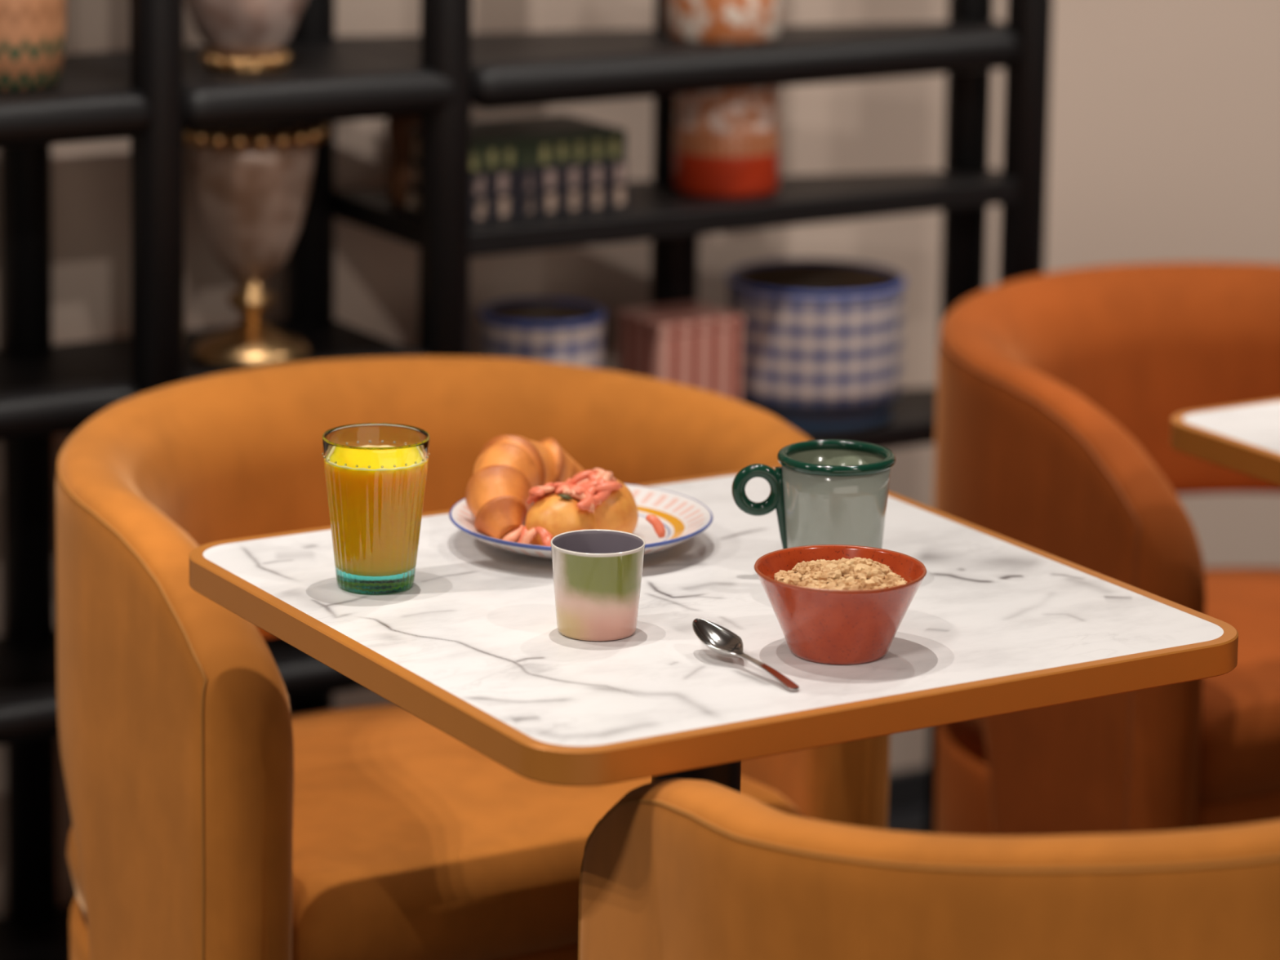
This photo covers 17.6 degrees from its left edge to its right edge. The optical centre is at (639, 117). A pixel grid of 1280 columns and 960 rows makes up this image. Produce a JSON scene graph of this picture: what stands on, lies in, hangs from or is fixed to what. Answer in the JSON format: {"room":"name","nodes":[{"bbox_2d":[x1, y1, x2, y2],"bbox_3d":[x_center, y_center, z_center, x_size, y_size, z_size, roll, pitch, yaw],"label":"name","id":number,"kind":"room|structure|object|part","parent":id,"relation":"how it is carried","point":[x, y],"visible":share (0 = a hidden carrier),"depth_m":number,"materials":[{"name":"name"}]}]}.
{"room":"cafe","nodes":[
{"label":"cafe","id":0,"kind":"room"},
{"bbox_2d":[0,0,1279,917],"bbox_3d":[-0.452,-0.602,4.311,8.500,3.000,0.120,-5,11,-31],"label":"wall","id":1,"kind":"structure","parent":0,"point":[1164,144],"depth_m":4.79,"materials":[{"name":"beige paint"}]},
{"bbox_2d":[888,765,927,812],"bbox_3d":[-0.439,0.866,4.490,8.500,0.045,0.015,-5,11,-31],"label":"baseboard","id":2,"kind":"structure","parent":1,"relation":"attached to","point":[908,787],"depth_m":4.93,"materials":[{"name":"black"}]},
{"bbox_2d":[887,804,926,831],"bbox_3d":[1.052,1.330,2.055,8.500,0.050,5.880,-5,11,-31],"label":"floor","id":3,"kind":"structure","parent":0,"point":[914,817],"depth_m":4.90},
{"bbox_2d":[55,355,890,959],"bbox_3d":[-0.197,0.640,3.682,0.682,0.757,0.567,-5,11,-31],"label":"barrel chair","id":4,"kind":"object","parent":3,"relation":"on","point":[211,820],"visible":0.65,"depth_m":3.46,"materials":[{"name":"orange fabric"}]},
{"bbox_2d":[66,703,803,959],"bbox_3d":[-0.197,0.627,3.680,0.668,0.129,0.551,-5,11,-31],"label":"seat cushion","id":5,"kind":"object","parent":4,"relation":"on","point":[411,842],"depth_m":3.43,"materials":[{"name":"orange fabric"}]},
{"bbox_2d":[0,0,1053,959],"bbox_3d":[-0.234,-0.178,4.214,1.436,2.200,0.303,-5,11,-31],"label":"shelving unit","id":6,"kind":"object","parent":3,"relation":"on","point":[147,94],"visible":0.47,"depth_m":4.20,"materials":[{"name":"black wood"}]},
{"bbox_3d":[-0.616,-0.170,4.131,0.051,2.200,0.051,-5,11,-31],"label":"post","id":7,"kind":"part","parent":6,"relation":"part of","materials":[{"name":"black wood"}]},
{"bbox_3d":[-0.613,0.582,3.960,0.300,0.040,0.040,-5,11,-31],"label":"rail","id":8,"kind":"part","parent":6,"relation":"part of","materials":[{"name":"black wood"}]},
{"bbox_2d":[0,0,66,90],"bbox_3d":[-0.609,-0.121,3.966,0.118,0.180,0.118,-8,12,-42],"label":"patterned vase","id":9,"kind":"object","parent":6,"relation":"on","point":[33,33],"visible":1,"depth_m":3.93,"materials":[{"name":"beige ceramic"}]},
{"bbox_3d":[-0.609,0.286,3.913,0.300,0.042,0.042,-5,11,-31],"label":"rail","id":10,"kind":"part","parent":6,"relation":"part of","materials":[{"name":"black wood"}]},
{"bbox_3d":[-0.599,0.006,3.870,0.312,0.046,0.046,-5,11,-31],"label":"rail","id":11,"kind":"part","parent":6,"relation":"part of","materials":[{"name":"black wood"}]},
{"bbox_3d":[-0.461,-0.136,3.936,0.051,2.200,0.051,-5,11,-31],"label":"post","id":12,"kind":"part","parent":6,"relation":"part of","materials":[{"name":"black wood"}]},
{"bbox_2d":[183,0,306,73],"bbox_3d":[-0.391,-0.148,4.090,0.145,0.200,0.144,-5,11,-31],"label":"vase","id":13,"kind":"object","parent":6,"relation":"on","point":[242,36],"visible":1,"depth_m":4.06,"materials":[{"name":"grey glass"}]},
{"bbox_2d":[183,122,329,368],"bbox_3d":[-0.391,0.122,4.153,0.159,0.243,0.159,-5,11,-31],"label":"vase","id":14,"kind":"object","parent":6,"relation":"on","point":[251,186],"visible":0.8,"depth_m":4.11,"materials":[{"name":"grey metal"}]},
{"bbox_3d":[-0.392,0.186,4.163,0.049,0.053,0.049,-5,11,-31],"label":"stem","id":15,"kind":"part","parent":14,"relation":"part of","materials":[{"name":"gold metal"}]},
{"bbox_3d":[-0.328,0.263,4.080,0.284,0.042,0.042,-5,11,-31],"label":"rail","id":16,"kind":"part","parent":6,"relation":"part of","materials":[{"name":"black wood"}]},
{"bbox_3d":[-0.342,-0.193,4.294,0.051,2.200,0.051,-5,11,-31],"label":"post","id":17,"kind":"part","parent":6,"relation":"part of","materials":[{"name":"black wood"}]},
{"bbox_3d":[-0.332,0.559,4.128,0.284,0.040,0.040,-5,11,-31],"label":"rail","id":18,"kind":"part","parent":6,"relation":"part of","materials":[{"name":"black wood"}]},
{"bbox_3d":[-0.313,-0.018,4.041,0.309,0.046,0.046,-5,11,-31],"label":"rail","id":19,"kind":"part","parent":6,"relation":"part of","materials":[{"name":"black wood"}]},
{"bbox_2d":[385,115,419,207],"bbox_3d":[-0.233,0.041,4.271,0.060,0.102,0.060,-5,11,-31],"label":"vase","id":20,"kind":"object","parent":6,"relation":"on","point":[400,174],"visible":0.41,"depth_m":4.25,"materials":[{"name":"brown ceramic"}]},
{"bbox_3d":[-0.192,-0.158,4.096,0.051,2.200,0.051,-5,11,-31],"label":"post","id":21,"kind":"part","parent":6,"relation":"part of","materials":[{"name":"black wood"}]},
{"bbox_2d":[390,183,629,222],"bbox_3d":[-0.135,0.080,4.279,0.216,0.024,0.122,-5,11,-31],"label":"book","id":22,"kind":"object","parent":6,"relation":"on","point":[575,200],"visible":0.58,"depth_m":4.24,"materials":[{"name":"paper"}]},
{"bbox_2d":[407,158,626,197],"bbox_3d":[-0.134,0.055,4.275,0.208,0.026,0.122,-4,11,-30],"label":"book","id":23,"kind":"object","parent":22,"relation":"on","point":[606,172],"visible":0.55,"depth_m":4.23,"materials":[{"name":"paper"}]},
{"bbox_2d":[406,113,626,173],"bbox_3d":[-0.134,0.027,4.271,0.206,0.030,0.122,-5,11,-32],"label":"book","id":24,"kind":"object","parent":23,"relation":"on","point":[531,141],"visible":0.73,"depth_m":4.24,"materials":[{"name":"green paper"}]},
{"bbox_2d":[478,297,605,368],"bbox_3d":[-0.104,0.273,4.330,0.133,0.145,0.133,9,12,41],"label":"planter","id":25,"kind":"object","parent":6,"relation":"on","point":[569,331],"visible":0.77,"depth_m":4.28,"materials":[{"name":"blue ceramic"}]},
{"bbox_3d":[0.043,-0.203,4.397,0.051,2.200,0.051,-5,11,-31],"label":"post","id":26,"kind":"part","parent":6,"relation":"part of","materials":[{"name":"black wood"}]},
{"bbox_2d":[617,301,743,400],"bbox_3d":[0.042,0.272,4.395,0.106,0.130,0.092,-5,11,-31],"label":"striped box","id":27,"kind":"object","parent":6,"relation":"on","point":[698,344],"visible":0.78,"depth_m":4.36,"materials":[{"name":"pink paint"}]},
{"bbox_3d":[0.043,0.213,4.386,0.106,0.012,0.092,-5,11,-31],"label":"box lid","id":28,"kind":"part","parent":27,"relation":"part of","materials":[{"name":"pink paint"}]},
{"bbox_2d":[666,0,780,44],"bbox_3d":[0.088,-0.145,4.364,0.120,0.120,0.120,7,11,35],"label":"jar","id":29,"kind":"object","parent":6,"relation":"on","point":[704,21],"visible":1,"depth_m":4.32,"materials":[{"name":"orange ceramic"}]},
{"bbox_2d":[672,86,779,198],"bbox_3d":[0.092,0.017,4.388,0.113,0.122,0.113,7,11,35],"label":"jar","id":30,"kind":"object","parent":6,"relation":"on","point":[726,143],"visible":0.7,"depth_m":4.34,"materials":[{"name":"ceramic"}]},
{"bbox_3d":[0.117,-0.053,4.298,0.675,0.046,0.046,-5,11,-31],"label":"rail","id":31,"kind":"part","parent":6,"relation":"part of","materials":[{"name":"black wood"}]},
{"bbox_2d":[725,258,906,431],"bbox_3d":[0.190,0.247,4.491,0.195,0.153,0.195,9,12,41],"label":"planter","id":32,"kind":"object","parent":6,"relation":"on","point":[822,339],"visible":0.9,"depth_m":4.42,"materials":[{"name":"blue ceramic"}]},
{"bbox_3d":[0.365,-0.219,4.521,0.051,2.200,0.051,-5,11,-31],"label":"post","id":33,"kind":"part","parent":6,"relation":"part of","materials":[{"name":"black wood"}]},
{"bbox_3d":[0.423,-0.208,4.463,0.051,2.200,0.051,-5,11,-31],"label":"post","id":34,"kind":"part","parent":6,"relation":"part of","materials":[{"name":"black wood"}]},
{"bbox_2d":[189,466,1238,792],"bbox_3d":[0.039,0.728,3.181,0.600,0.750,0.600,-5,11,-31],"label":"cafe table","id":35,"kind":"object","parent":3,"relation":"on","point":[474,650],"visible":0.68,"depth_m":2.99,"materials":[{"name":"white stone"}]},
{"bbox_2d":[321,422,430,594],"bbox_3d":[-0.199,0.296,3.114,0.081,0.116,0.081,1,9,3],"label":"juice glass","id":36,"kind":"object","parent":35,"relation":"on","point":[375,495],"visible":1,"depth_m":3.09,"materials":[{"name":"clear glass"}]},
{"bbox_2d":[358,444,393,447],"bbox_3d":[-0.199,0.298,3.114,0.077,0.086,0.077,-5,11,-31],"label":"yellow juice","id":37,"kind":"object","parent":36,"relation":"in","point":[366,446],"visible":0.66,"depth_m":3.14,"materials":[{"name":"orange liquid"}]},
{"bbox_2d":[448,484,713,560],"bbox_3d":[-0.046,0.324,3.248,0.207,0.024,0.207,-5,11,-31],"label":"plate","id":38,"kind":"object","parent":35,"relation":"on","point":[683,517],"visible":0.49,"depth_m":3.26,"materials":[{"name":"ceramic"}]},
{"bbox_2d":[502,524,524,542],"bbox_3d":[-0.097,0.324,3.201,0.010,0.014,0.023,10,13,44],"label":"ham shred","id":39,"kind":"object","parent":38,"relation":"on","point":[515,535],"visible":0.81,"depth_m":3.20,"materials":[{"name":"pink food"}]},
{"bbox_2d":[517,525,527,542],"bbox_3d":[-0.089,0.326,3.192,0.010,0.016,0.018,4,10,21],"label":"ham shred","id":40,"kind":"object","parent":38,"relation":"on","point":[524,530],"visible":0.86,"depth_m":3.19,"materials":[{"name":"pink food"}]},
{"bbox_2d":[465,435,584,539],"bbox_3d":[-0.101,0.287,3.279,0.072,0.067,0.164,4,10,21],"label":"croissant","id":41,"kind":"object","parent":38,"relation":"on","point":[505,470],"visible":0.84,"depth_m":3.24,"materials":[{"name":"orange food"}]},
{"bbox_2d":[520,527,537,544],"bbox_3d":[-0.085,0.325,3.183,0.020,0.017,0.007,-8,13,-43],"label":"ham shred","id":42,"kind":"object","parent":38,"relation":"on","point":[528,536],"visible":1,"depth_m":3.18,"materials":[{"name":"pink food"}]},
{"bbox_2d":[534,526,551,546],"bbox_3d":[-0.074,0.324,3.181,0.008,0.019,0.023,-6,11,-36],"label":"ham shred","id":43,"kind":"object","parent":38,"relation":"on","point":[543,532],"visible":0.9,"depth_m":3.18,"materials":[{"name":"pink food"}]},
{"bbox_2d":[542,534,552,546],"bbox_3d":[-0.070,0.327,3.177,0.010,0.014,0.018,0,9,-3],"label":"ham shred","id":44,"kind":"object","parent":38,"relation":"on","point":[546,542],"visible":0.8,"depth_m":3.17,"materials":[{"name":"pink food"}]},
{"bbox_2d":[524,480,638,545],"bbox_3d":[-0.047,0.308,3.220,0.101,0.049,0.060,-7,12,-42],"label":"bun","id":45,"kind":"object","parent":38,"relation":"on","point":[556,514],"visible":0.56,"depth_m":3.19,"materials":[{"name":"orange food"}]},
{"bbox_2d":[526,496,537,504],"bbox_3d":[-0.077,0.293,3.213,0.027,0.014,0.008,-6,12,-38],"label":"ham shred","id":46,"kind":"object","parent":45,"relation":"on","point":[530,500],"visible":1,"depth_m":3.21,"materials":[{"name":"pink food"}]},
{"bbox_2d":[528,486,545,496],"bbox_3d":[-0.081,0.291,3.203,0.011,0.011,0.027,-1,9,-9],"label":"ham shred","id":47,"kind":"object","parent":45,"relation":"on","point":[535,491],"visible":1,"depth_m":3.19,"materials":[{"name":"pink food"}]},
{"bbox_2d":[529,493,547,498],"bbox_3d":[-0.080,0.292,3.208,0.010,0.007,0.022,5,10,25],"label":"ham shred","id":48,"kind":"object","parent":45,"relation":"on","point":[531,495],"visible":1,"depth_m":3.20,"materials":[{"name":"pink food"}]},
{"bbox_2d":[533,494,544,503],"bbox_3d":[-0.076,0.296,3.218,0.010,0.021,0.020,-6,11,-35],"label":"ham shred","id":49,"kind":"object","parent":45,"relation":"on","point":[538,497],"visible":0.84,"depth_m":3.22,"materials":[{"name":"pink food"}]},
{"bbox_2d":[537,485,555,493],"bbox_3d":[-0.076,0.290,3.203,0.010,0.010,0.024,-7,12,-41],"label":"ham shred","id":50,"kind":"object","parent":45,"relation":"on","point":[546,489],"visible":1,"depth_m":3.20,"materials":[{"name":"pink food"}]},
{"bbox_2d":[542,482,553,486],"bbox_3d":[-0.073,0.288,3.206,0.009,0.008,0.022,6,10,27],"label":"ham shred","id":51,"kind":"object","parent":45,"relation":"on","point":[548,484],"visible":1,"depth_m":3.20,"materials":[{"name":"pink food"}]},
{"bbox_2d":[555,482,568,493],"bbox_3d":[-0.060,0.288,3.205,0.009,0.008,0.022,2,9,9],"label":"ham shred","id":52,"kind":"object","parent":45,"relation":"on","point":[559,490],"visible":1,"depth_m":3.20,"materials":[{"name":"pink food"}]},
{"bbox_2d":[557,493,573,499],"bbox_3d":[-0.058,0.293,3.189,0.012,0.004,0.005,0,9,-3],"label":"herb leaf","id":53,"kind":"object","parent":45,"relation":"on","point":[562,495],"visible":1,"depth_m":3.19,"materials":[{"name":"green food"}]},
{"bbox_2d":[560,483,573,495],"bbox_3d":[-0.058,0.288,3.204,0.009,0.008,0.025,-1,9,-12],"label":"ham shred","id":54,"kind":"object","parent":45,"relation":"on","point":[566,488],"visible":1,"depth_m":3.19,"materials":[{"name":"pink food"}]},
{"bbox_2d":[562,489,586,500],"bbox_3d":[-0.049,0.294,3.197,0.023,0.012,0.010,2,9,9],"label":"ham shred","id":55,"kind":"object","parent":45,"relation":"on","point":[574,495],"visible":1,"depth_m":3.19,"materials":[{"name":"pink food"}]},
{"bbox_2d":[575,488,583,494],"bbox_3d":[-0.047,0.290,3.205,0.008,0.007,0.027,0,9,-3],"label":"ham shred","id":56,"kind":"object","parent":45,"relation":"on","point":[578,491],"visible":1,"depth_m":3.19,"materials":[{"name":"pink food"}]},
{"bbox_2d":[574,477,589,484],"bbox_3d":[-0.041,0.284,3.219,0.024,0.011,0.010,-4,10,-27],"label":"ham shred","id":57,"kind":"object","parent":45,"relation":"on","point":[586,479],"visible":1,"depth_m":3.21,"materials":[{"name":"pink food"}]},
{"bbox_2d":[568,470,597,484],"bbox_3d":[-0.045,0.283,3.219,0.025,0.016,0.011,0,9,-7],"label":"ham shred","id":58,"kind":"object","parent":45,"relation":"on","point":[577,477],"visible":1,"depth_m":3.21,"materials":[{"name":"pink food"}]},
{"bbox_2d":[576,495,592,510],"bbox_3d":[-0.042,0.298,3.190,0.009,0.009,0.022,4,10,21],"label":"ham shred","id":59,"kind":"object","parent":45,"relation":"on","point":[585,504],"visible":1,"depth_m":3.19,"materials":[{"name":"pink food"}]},
{"bbox_2d":[577,498,595,512],"bbox_3d":[-0.043,0.297,3.196,0.022,0.015,0.010,9,12,42],"label":"ham shred","id":60,"kind":"object","parent":45,"relation":"on","point":[592,507],"visible":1,"depth_m":3.19,"materials":[{"name":"pink food"}]},
{"bbox_2d":[579,494,600,505],"bbox_3d":[-0.039,0.298,3.201,0.022,0.009,0.009,-3,10,-23],"label":"ham shred","id":61,"kind":"object","parent":45,"relation":"on","point":[595,495],"visible":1,"depth_m":3.20,"materials":[{"name":"pink food"}]},
{"bbox_2d":[584,491,595,512],"bbox_3d":[-0.041,0.297,3.199,0.011,0.014,0.026,-3,10,-23],"label":"ham shred","id":62,"kind":"object","parent":45,"relation":"on","point":[589,495],"visible":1,"depth_m":3.20,"materials":[{"name":"pink food"}]},
{"bbox_2d":[568,484,596,508],"bbox_3d":[-0.044,0.294,3.204,0.024,0.017,0.011,4,10,19],"label":"ham shred","id":63,"kind":"object","parent":62,"relation":"on","point":[575,486],"visible":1,"depth_m":3.20,"materials":[{"name":"pink food"}]},
{"bbox_2d":[586,486,596,495],"bbox_3d":[-0.041,0.294,3.205,0.018,0.016,0.009,-4,10,-28],"label":"ham shred","id":64,"kind":"object","parent":45,"relation":"on","point":[592,490],"visible":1,"depth_m":3.20,"materials":[{"name":"pink food"}]},
{"bbox_2d":[587,472,596,479],"bbox_3d":[-0.036,0.281,3.220,0.009,0.009,0.022,0,9,-3],"label":"ham shred","id":65,"kind":"object","parent":45,"relation":"on","point":[592,477],"visible":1,"depth_m":3.21,"materials":[{"name":"pink food"}]},
{"bbox_2d":[588,472,603,481],"bbox_3d":[-0.032,0.281,3.221,0.010,0.008,0.025,5,10,23],"label":"ham shred","id":66,"kind":"object","parent":45,"relation":"on","point":[598,474],"visible":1,"depth_m":3.21,"materials":[{"name":"pink food"}]},
{"bbox_2d":[593,496,599,503],"bbox_3d":[-0.044,0.294,3.205,0.027,0.010,0.008,7,11,34],"label":"ham shred","id":67,"kind":"object","parent":45,"relation":"on","point":[597,500],"visible":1,"depth_m":3.20,"materials":[{"name":"pink food"}]},
{"bbox_2d":[568,487,585,493],"bbox_3d":[-0.049,0.293,3.201,0.020,0.011,0.009,-1,9,-12],"label":"ham shred","id":68,"kind":"object","parent":67,"relation":"on","point":[571,488],"visible":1,"depth_m":3.20,"materials":[{"name":"pink food"}]},
{"bbox_2d":[597,476,605,486],"bbox_3d":[-0.030,0.286,3.214,0.009,0.011,0.020,-1,9,-12],"label":"ham shred","id":69,"kind":"object","parent":45,"relation":"on","point":[601,481],"visible":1,"depth_m":3.21,"materials":[{"name":"pink food"}]},
{"bbox_2d":[595,490,611,502],"bbox_3d":[-0.028,0.292,3.208,0.009,0.015,0.019,10,13,43],"label":"ham shred","id":70,"kind":"object","parent":45,"relation":"on","point":[602,495],"visible":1,"depth_m":3.20,"materials":[{"name":"pink food"}]},
{"bbox_2d":[591,467,617,481],"bbox_3d":[-0.029,0.280,3.225,0.024,0.009,0.009,8,12,37],"label":"ham shred","id":71,"kind":"object","parent":45,"relation":"on","point":[599,470],"visible":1,"depth_m":3.22,"materials":[{"name":"pink food"}]},
{"bbox_2d":[601,471,613,481],"bbox_3d":[-0.026,0.284,3.216,0.008,0.014,0.022,2,9,9],"label":"ham shred","id":72,"kind":"object","parent":45,"relation":"on","point":[607,475],"visible":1,"depth_m":3.21,"materials":[{"name":"pink food"}]},
{"bbox_2d":[595,480,622,493],"bbox_3d":[-0.026,0.287,3.211,0.028,0.008,0.011,-2,10,-16],"label":"ham shred","id":73,"kind":"object","parent":45,"relation":"on","point":[611,485],"visible":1,"depth_m":3.21,"materials":[{"name":"pink food"}]},
{"label":"ham shred","id":74,"kind":"object","parent":45,"relation":"on","visible":0},
{"bbox_2d":[551,482,571,492],"bbox_3d":[-0.061,0.289,3.213,0.028,0.011,0.008,1,9,2],"label":"ham shred","id":75,"kind":"object","parent":74,"relation":"on","point":[556,485],"visible":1,"depth_m":3.21,"materials":[{"name":"pink food"}]},
{"label":"ham shred","id":76,"kind":"object","parent":45,"relation":"on","visible":0},
{"label":"ham shred","id":77,"kind":"object","parent":76,"relation":"on","visible":0},
{"bbox_2d":[580,479,598,488],"bbox_3d":[-0.040,0.287,3.212,0.022,0.010,0.009,3,9,11],"label":"ham shred","id":78,"kind":"object","parent":77,"relation":"on","point":[594,482],"visible":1,"depth_m":3.21,"materials":[{"name":"pink food"}]},
{"bbox_2d":[645,515,665,537],"bbox_3d":[0.013,0.318,3.212,0.017,0.016,0.009,8,12,37],"label":"ham shred","id":79,"kind":"object","parent":38,"relation":"on","point":[659,527],"visible":1,"depth_m":3.21,"materials":[{"name":"pink food"}]},
{"bbox_2d":[550,528,645,640],"bbox_3d":[-0.031,0.341,3.005,0.069,0.067,0.069,-5,11,-31],"label":"cup","id":80,"kind":"object","parent":35,"relation":"on","point":[597,573],"visible":1,"depth_m":2.98,"materials":[{"name":"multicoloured ceramic"}]},
{"bbox_2d":[692,618,799,690],"bbox_3d":[0.074,0.379,2.918,0.030,0.020,0.125,-5,11,-31],"label":"teaspoon","id":81,"kind":"object","parent":35,"relation":"on","point":[717,638],"visible":1,"depth_m":2.95,"materials":[{"name":"metal"}]},
{"bbox_2d":[731,440,895,548],"bbox_3d":[0.140,0.305,3.155,0.116,0.097,0.094,-5,11,-31],"label":"mug","id":82,"kind":"object","parent":35,"relation":"on","point":[823,491],"visible":0.77,"depth_m":3.13,"materials":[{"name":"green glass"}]},
{"bbox_3d":[0.090,0.285,3.158,0.040,0.041,0.010,1,9,0],"label":"handle","id":83,"kind":"part","parent":82,"relation":"part of","materials":[{"name":"green ceramic"}]},
{"bbox_3d":[0.108,0.305,3.161,0.013,0.076,0.011,-5,11,-31],"label":"handle stem","id":84,"kind":"part","parent":82,"relation":"part of","materials":[{"name":"green ceramic"}]},
{"bbox_2d":[754,544,926,664],"bbox_3d":[0.143,0.353,2.963,0.124,0.062,0.124,-5,11,-31],"label":"bowl","id":85,"kind":"object","parent":35,"relation":"on","point":[824,626],"visible":0.95,"depth_m":2.93,"materials":[{"name":"ceramic"}]},
{"bbox_2d":[773,556,906,590],"bbox_3d":[0.143,0.335,2.961,0.100,0.034,0.097,5,10,23],"label":"oatmeal","id":86,"kind":"object","parent":85,"relation":"in","point":[859,573],"visible":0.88,"depth_m":2.95,"materials":[{"name":"beige food"}]},
{"bbox_2d":[577,778,1279,959],"bbox_3d":[0.361,0.770,2.831,0.682,0.789,0.567,-3,10,-24],"label":"barrel chair","id":87,"kind":"object","parent":3,"relation":"on","point":[676,868],"visible":1,"depth_m":2.55,"materials":[{"name":"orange fabric"}]},
{"bbox_2d":[933,262,1279,835],"bbox_3d":[0.602,0.569,4.193,0.682,0.757,0.567,-5,11,-31],"label":"barrel chair","id":88,"kind":"object","parent":3,"relation":"on","point":[1059,393],"visible":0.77,"depth_m":3.94,"materials":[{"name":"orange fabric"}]},
{"bbox_2d":[946,567,1279,802],"bbox_3d":[0.601,0.556,4.191,0.668,0.129,0.551,-5,11,-31],"label":"seat cushion","id":89,"kind":"object","parent":88,"relation":"on","point":[1221,744],"depth_m":3.87,"materials":[{"name":"orange fabric"}]},
{"bbox_2d":[1169,398,1279,485],"bbox_3d":[0.864,0.660,3.673,0.600,0.750,0.600,-5,11,-31],"label":"cafe table","id":90,"kind":"object","parent":3,"relation":"on","point":[1244,437],"visible":1,"depth_m":3.66,"materials":[{"name":"white stone"}]}
]}

